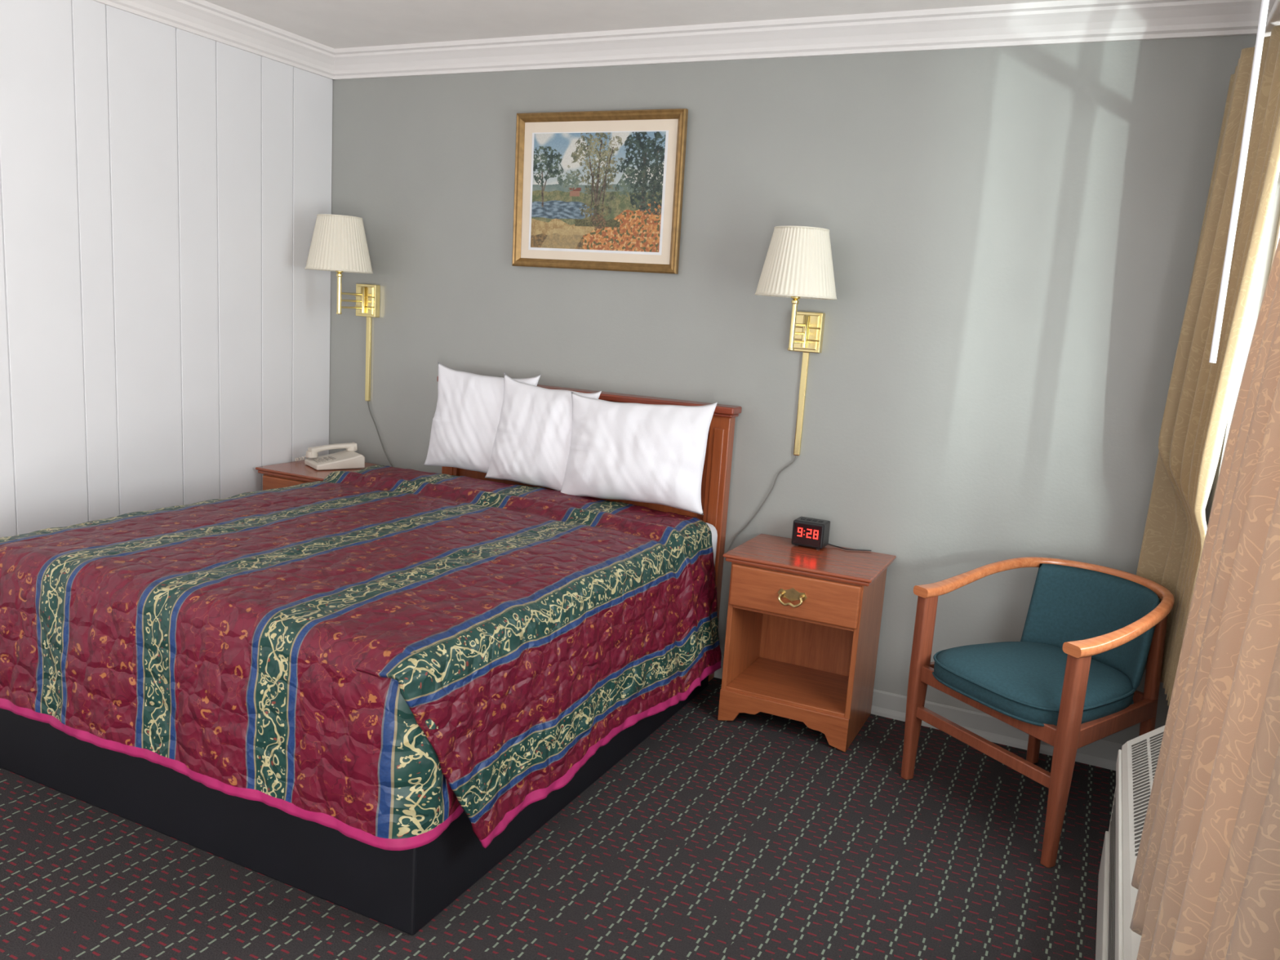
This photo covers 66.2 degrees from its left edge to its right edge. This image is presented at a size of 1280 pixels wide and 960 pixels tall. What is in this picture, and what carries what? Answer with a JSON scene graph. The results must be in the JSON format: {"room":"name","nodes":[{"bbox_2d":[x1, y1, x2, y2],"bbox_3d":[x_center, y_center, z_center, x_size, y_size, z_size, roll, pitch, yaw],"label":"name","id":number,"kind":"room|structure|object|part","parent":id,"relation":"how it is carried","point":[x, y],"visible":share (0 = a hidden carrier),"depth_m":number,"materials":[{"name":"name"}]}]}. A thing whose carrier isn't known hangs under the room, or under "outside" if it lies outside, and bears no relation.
{"room":"hotel room","nodes":[
{"label":"hotel room","id":0,"kind":"room"},
{"bbox_2d":[0,0,333,537],"bbox_3d":[-2.610,-0.358,2.265,0.100,2.440,5.200,8,11,25],"label":"wall","id":1,"kind":"structure","parent":0,"point":[165,326],"depth_m":3.67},
{"bbox_2d":[92,0,334,79],"bbox_3d":[-2.450,-1.493,2.024,0.088,0.105,5.200,8,11,25],"label":"trim","id":2,"kind":"structure","parent":1,"relation":"attached to","point":[202,18],"depth_m":3.82,"materials":[{"name":"white paint"}]},
{"bbox_2d":[0,677,1115,959],"bbox_3d":[-1.029,1.116,1.706,3.800,0.060,5.400,8,11,25],"label":"floor","id":3,"kind":"structure","parent":0,"point":[748,837],"depth_m":2.50,"materials":[{"name":"carpet"}]},
{"bbox_2d":[255,460,395,490],"bbox_3d":[-1.402,0.263,4.387,0.420,0.645,0.464,8,11,25],"label":"nightstand","id":4,"kind":"object","parent":3,"relation":"on","point":[295,473],"visible":0.11,"depth_m":4.21,"materials":[{"name":"brown wood"}]},
{"bbox_3d":[-1.469,0.073,4.182,0.354,0.146,0.024,8,11,25],"label":"drawer","id":5,"kind":"part","parent":4,"relation":"part of","materials":[{"name":"brown wood"}]},
{"bbox_2d":[266,474,309,482],"bbox_3d":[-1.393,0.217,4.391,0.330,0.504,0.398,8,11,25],"label":"drawer","id":6,"kind":"object","parent":4,"relation":"attached to","point":[270,477],"depth_m":4.18,"materials":[{"name":"brown wood"}]},
{"bbox_2d":[294,442,364,470],"bbox_3d":[-1.385,-0.116,4.396,0.253,0.094,0.263,-4,12,-36],"label":"telephone","id":7,"kind":"object","parent":4,"relation":"on","point":[348,458],"visible":1,"depth_m":4.34,"materials":[{"name":"beige plastic"}]},
{"bbox_3d":[-1.448,-0.101,4.458,0.224,0.034,0.096,-4,12,-36],"label":"coiled cord","id":8,"kind":"part","parent":7,"relation":"part of","materials":[{"name":"beige plastic"}]},
{"bbox_2d":[0,376,742,934],"bbox_3d":[-0.740,0.276,3.287,1.513,1.085,1.905,8,11,25],"label":"bed","id":9,"kind":"object","parent":3,"relation":"on","point":[403,891],"visible":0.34,"depth_m":2.51,"materials":[{"name":"fabric"}]},
{"bbox_2d":[0,465,721,850],"bbox_3d":[-0.820,0.418,3.166,1.725,0.596,1.759,8,11,25],"label":"bedspread","id":10,"kind":"object","parent":9,"relation":"on","point":[378,656],"visible":1,"depth_m":2.51,"materials":[{"name":"fabric"}]},
{"bbox_2d":[560,391,717,515],"bbox_3d":[-0.020,-0.107,3.654,0.603,0.421,0.182,7,11,20],"label":"pillow","id":11,"kind":"object","parent":10,"relation":"on","point":[638,452],"visible":1,"depth_m":3.59,"materials":[{"name":"white fabric"}]},
{"bbox_2d":[423,361,540,473],"bbox_3d":[-0.664,-0.241,4.057,0.519,0.450,0.160,8,11,23],"label":"pillow","id":12,"kind":"object","parent":9,"relation":"on","point":[466,419],"visible":0.66,"depth_m":4.03,"materials":[{"name":"white fabric"}]},
{"bbox_2d":[484,373,601,490],"bbox_3d":[-0.392,-0.175,3.877,0.486,0.457,0.176,7,11,20],"label":"pillow","id":13,"kind":"object","parent":9,"relation":"on","point":[531,445],"visible":0.84,"depth_m":3.84,"materials":[{"name":"white fabric"}]},
{"bbox_3d":[-0.275,0.189,4.070,1.316,1.045,0.062,8,11,25],"label":"headboard panel","id":14,"kind":"part","parent":9,"relation":"part of","materials":[{"name":"brown wood"}]},
{"bbox_3d":[-0.763,0.289,3.257,1.500,0.225,1.810,8,11,25],"label":"mattress","id":15,"kind":"part","parent":9,"relation":"part of","materials":[{"name":"white fabric"}]},
{"bbox_2d":[717,533,896,752],"bbox_3d":[0.580,0.565,3.509,0.516,0.610,0.429,8,11,25],"label":"nightstand","id":16,"kind":"object","parent":3,"relation":"on","point":[803,624],"visible":1,"depth_m":3.43,"materials":[{"name":"brown wood"}]},
{"bbox_2d":[725,563,858,717],"bbox_3d":[0.589,0.520,3.513,0.426,0.469,0.363,8,11,25],"label":"shelf","id":17,"kind":"object","parent":16,"relation":"attached to","point":[803,660],"depth_m":3.45,"materials":[{"name":"brown wood"}]},
{"bbox_3d":[0.508,0.393,3.300,0.103,0.059,0.038,8,11,25],"label":"drawer pull","id":18,"kind":"part","parent":16,"relation":"part of","materials":[{"name":"gold metal"}]},
{"bbox_3d":[0.519,0.390,3.323,0.450,0.146,0.024,8,11,25],"label":"drawer","id":19,"kind":"part","parent":16,"relation":"part of","materials":[{"name":"brown wood"}]},
{"bbox_3d":[0.669,0.503,3.680,0.426,0.484,0.008,8,11,25],"label":"panel","id":20,"kind":"part","parent":16,"relation":"part of","materials":[{"name":"brown wood"}]},
{"bbox_2d":[791,516,871,551],"bbox_3d":[0.697,0.202,3.562,0.279,0.098,0.102,7,11,19],"label":"alarm clock","id":21,"kind":"object","parent":16,"relation":"on","point":[810,532],"visible":1,"depth_m":3.55,"materials":[{"name":"black plastic"}]},
{"bbox_3d":[0.605,0.198,3.548,0.100,0.076,0.002,8,11,25],"label":"display glass","id":22,"kind":"part","parent":21,"relation":"part of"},
{"bbox_3d":[0.759,0.247,3.579,0.164,0.012,0.029,6,10,14],"label":"power cord","id":23,"kind":"part","parent":21,"relation":"part of","materials":[{"name":"black plastic"}]},
{"bbox_2d":[900,556,1174,867],"bbox_3d":[1.235,0.647,2.987,0.628,0.714,0.606,-2,11,-29],"label":"armchair","id":24,"kind":"object","parent":3,"relation":"on","point":[1070,682],"visible":0.98,"depth_m":2.91,"materials":[{"name":"brown wood"}]},
{"bbox_2d":[932,641,1136,726],"bbox_3d":[1.194,0.588,2.951,0.523,0.094,0.497,-2,11,-29],"label":"seat cushion","id":25,"kind":"object","parent":24,"relation":"on","point":[1021,682],"depth_m":2.84,"materials":[{"name":"teal fabric"}]},
{"bbox_3d":[1.264,0.348,2.940,0.607,0.107,0.606,-2,11,-29],"label":"arm rail","id":26,"kind":"part","parent":24,"relation":"part of","materials":[{"name":"brown wood"}]},
{"bbox_2d":[1095,725,1164,959],"bbox_3d":[1.085,0.918,2.083,0.167,0.474,1.080,8,11,25],"label":"air conditioner","id":27,"kind":"object","parent":3,"relation":"on","point":[1136,763],"visible":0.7,"depth_m":2.20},
{"bbox_3d":[1.012,0.944,2.122,0.009,0.360,1.040,8,11,25],"label":"panel","id":28,"kind":"part","parent":27,"relation":"part of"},
{"bbox_2d":[204,0,1061,48],"bbox_3d":[-0.867,-1.351,1.273,3.800,0.080,5.400,8,11,25],"label":"ceiling","id":29,"kind":"structure","parent":0,"point":[334,24],"depth_m":3.56,"materials":[{"name":"paint"}]},
{"bbox_2d":[328,34,1257,744],"bbox_3d":[0.203,-0.451,3.853,3.800,2.440,0.100,8,11,25],"label":"wall","id":30,"kind":"structure","parent":0,"point":[1015,232],"depth_m":3.48,"materials":[{"name":"grey paint"}]},
{"bbox_2d":[305,213,392,466],"bbox_3d":[-1.295,-0.588,4.316,0.302,1.100,0.340,8,11,25],"label":"wall lamp","id":31,"kind":"object","parent":30,"relation":"attached to","point":[339,244],"visible":0.99,"depth_m":4.15,"materials":[{"name":"gold metal"}]},
{"bbox_3d":[-1.289,-1.013,4.219,0.281,0.226,0.281,8,11,25],"label":"lamp shade","id":32,"kind":"part","parent":31,"relation":"part of","materials":[{"name":"white fabric"}]},
{"bbox_3d":[-1.289,-1.013,4.219,0.282,0.230,0.282,8,11,25],"label":"shade trim","id":33,"kind":"part","parent":31,"relation":"part of","materials":[{"name":"white fabric"}]},
{"bbox_3d":[-1.282,-0.925,4.274,0.145,0.405,0.222,3,10,-5],"label":"arm","id":34,"kind":"part","parent":31,"relation":"part of","materials":[{"name":"gold metal"}]},
{"bbox_3d":[-1.227,-0.807,4.418,0.112,0.144,0.042,8,11,25],"label":"wall plate","id":35,"kind":"part","parent":31,"relation":"part of","materials":[{"name":"gold metal"}]},
{"bbox_3d":[-1.238,-0.551,4.476,0.024,0.385,0.014,8,11,25],"label":"cord","id":36,"kind":"part","parent":31,"relation":"part of","materials":[{"name":"gold metal"}]},
{"bbox_3d":[-1.189,-0.208,4.498,0.165,0.302,0.008,9,11,26],"label":"cord","id":37,"kind":"part","parent":31,"relation":"part of","materials":[{"name":"grey plastic"}]},
{"bbox_2d":[511,108,688,274],"bbox_3d":[-0.176,-1.131,3.856,0.742,0.600,0.038,8,11,25],"label":"framed picture","id":38,"kind":"object","parent":30,"relation":"attached to","point":[594,190],"visible":1,"depth_m":3.85,"materials":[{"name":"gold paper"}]},
{"bbox_2d":[530,131,666,252],"bbox_3d":[-0.175,-1.132,3.858,0.580,0.444,0.001,8,12,25],"label":"print","id":39,"kind":"object","parent":38,"relation":"attached to","point":[595,190],"depth_m":3.85},
{"bbox_2d":[726,226,837,552],"bbox_3d":[0.510,-0.263,3.512,0.282,1.229,0.407,4,10,-1],"label":"wall lamp","id":40,"kind":"object","parent":30,"relation":"attached to","point":[798,262],"visible":1,"depth_m":3.29,"materials":[{"name":"white fabric"}]},
{"bbox_3d":[0.459,0.100,3.737,0.246,0.432,0.022,7,11,20],"label":"cord","id":41,"kind":"part","parent":40,"relation":"part of","materials":[{"name":"grey plastic"}]},
{"bbox_3d":[0.544,-0.743,3.365,0.281,0.226,0.281,8,11,25],"label":"lamp shade","id":42,"kind":"part","parent":40,"relation":"part of","materials":[{"name":"white fabric"}]},
{"bbox_3d":[0.544,-0.743,3.365,0.282,0.230,0.282,8,11,25],"label":"shade trim","id":43,"kind":"part","parent":40,"relation":"part of","materials":[{"name":"white fabric"}]},
{"bbox_3d":[0.551,-0.655,3.421,0.145,0.405,0.222,3,10,-5],"label":"arm","id":44,"kind":"part","parent":40,"relation":"part of","materials":[{"name":"gold metal"}]},
{"bbox_3d":[0.595,-0.280,3.622,0.024,0.385,0.014,8,11,25],"label":"cord","id":45,"kind":"part","parent":40,"relation":"part of","materials":[{"name":"gold metal"}]},
{"bbox_3d":[0.606,-0.537,3.565,0.112,0.144,0.042,8,11,25],"label":"wall plate","id":46,"kind":"part","parent":40,"relation":"part of","materials":[{"name":"gold metal"}]},
{"bbox_2d":[333,0,1270,79],"bbox_3d":[0.237,-1.587,3.568,3.600,0.105,0.088,8,11,25],"label":"trim","id":47,"kind":"structure","parent":30,"relation":"attached to","point":[1063,21],"depth_m":3.37,"materials":[{"name":"white paint"}]},
{"bbox_2d":[714,655,1123,770],"bbox_3d":[0.102,0.710,4.005,3.600,0.092,0.014,8,11,25],"label":"baseboard","id":48,"kind":"structure","parent":30,"relation":"attached to","point":[1100,753],"depth_m":3.48,"materials":[{"name":"paint"}]},
{"bbox_2d":[1129,236,1279,959],"bbox_3d":[0.707,-0.043,1.004,0.137,1.705,1.467,8,11,25],"label":"curtain","id":49,"kind":"object","parent":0,"point":[1206,877],"depth_m":1.20,"materials":[{"name":"beige fabric"}]},
{"bbox_2d":[1136,25,1279,706],"bbox_3d":[1.514,-0.242,2.649,0.155,1.775,0.842,8,11,25],"label":"curtain","id":50,"kind":"object","parent":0,"point":[1200,394],"depth_m":2.61,"materials":[{"name":"beige fabric"}]},
{"bbox_2d":[1204,171,1279,526],"bbox_3d":[0.723,0.134,0.712,0.120,2.440,5.200,8,11,25],"label":"wall","id":51,"kind":"structure","parent":0,"point":[1267,257],"depth_m":2.72,"materials":[{"name":"grey paint"}]},
{"bbox_2d":[1208,0,1279,363],"bbox_3d":[1.092,-0.593,1.577,0.135,0.840,3.050,8,11,25],"label":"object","id":52,"kind":"object","parent":51,"relation":"attached to","point":[1264,27],"visible":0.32,"depth_m":2.12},
{"bbox_2d":[1268,0,1275,11],"bbox_3d":[0.705,-1.027,0.554,0.088,0.105,5.200,8,11,25],"label":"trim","id":53,"kind":"structure","parent":51,"relation":"attached to","point":[1271,3],"depth_m":2.79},
{"bbox_2d":[1270,217,1279,270],"bbox_3d":[1.270,-0.248,1.764,0.040,1.340,2.150,8,11,25],"label":"window","id":54,"kind":"structure","parent":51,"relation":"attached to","point":[1277,236],"depth_m":2.66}
]}

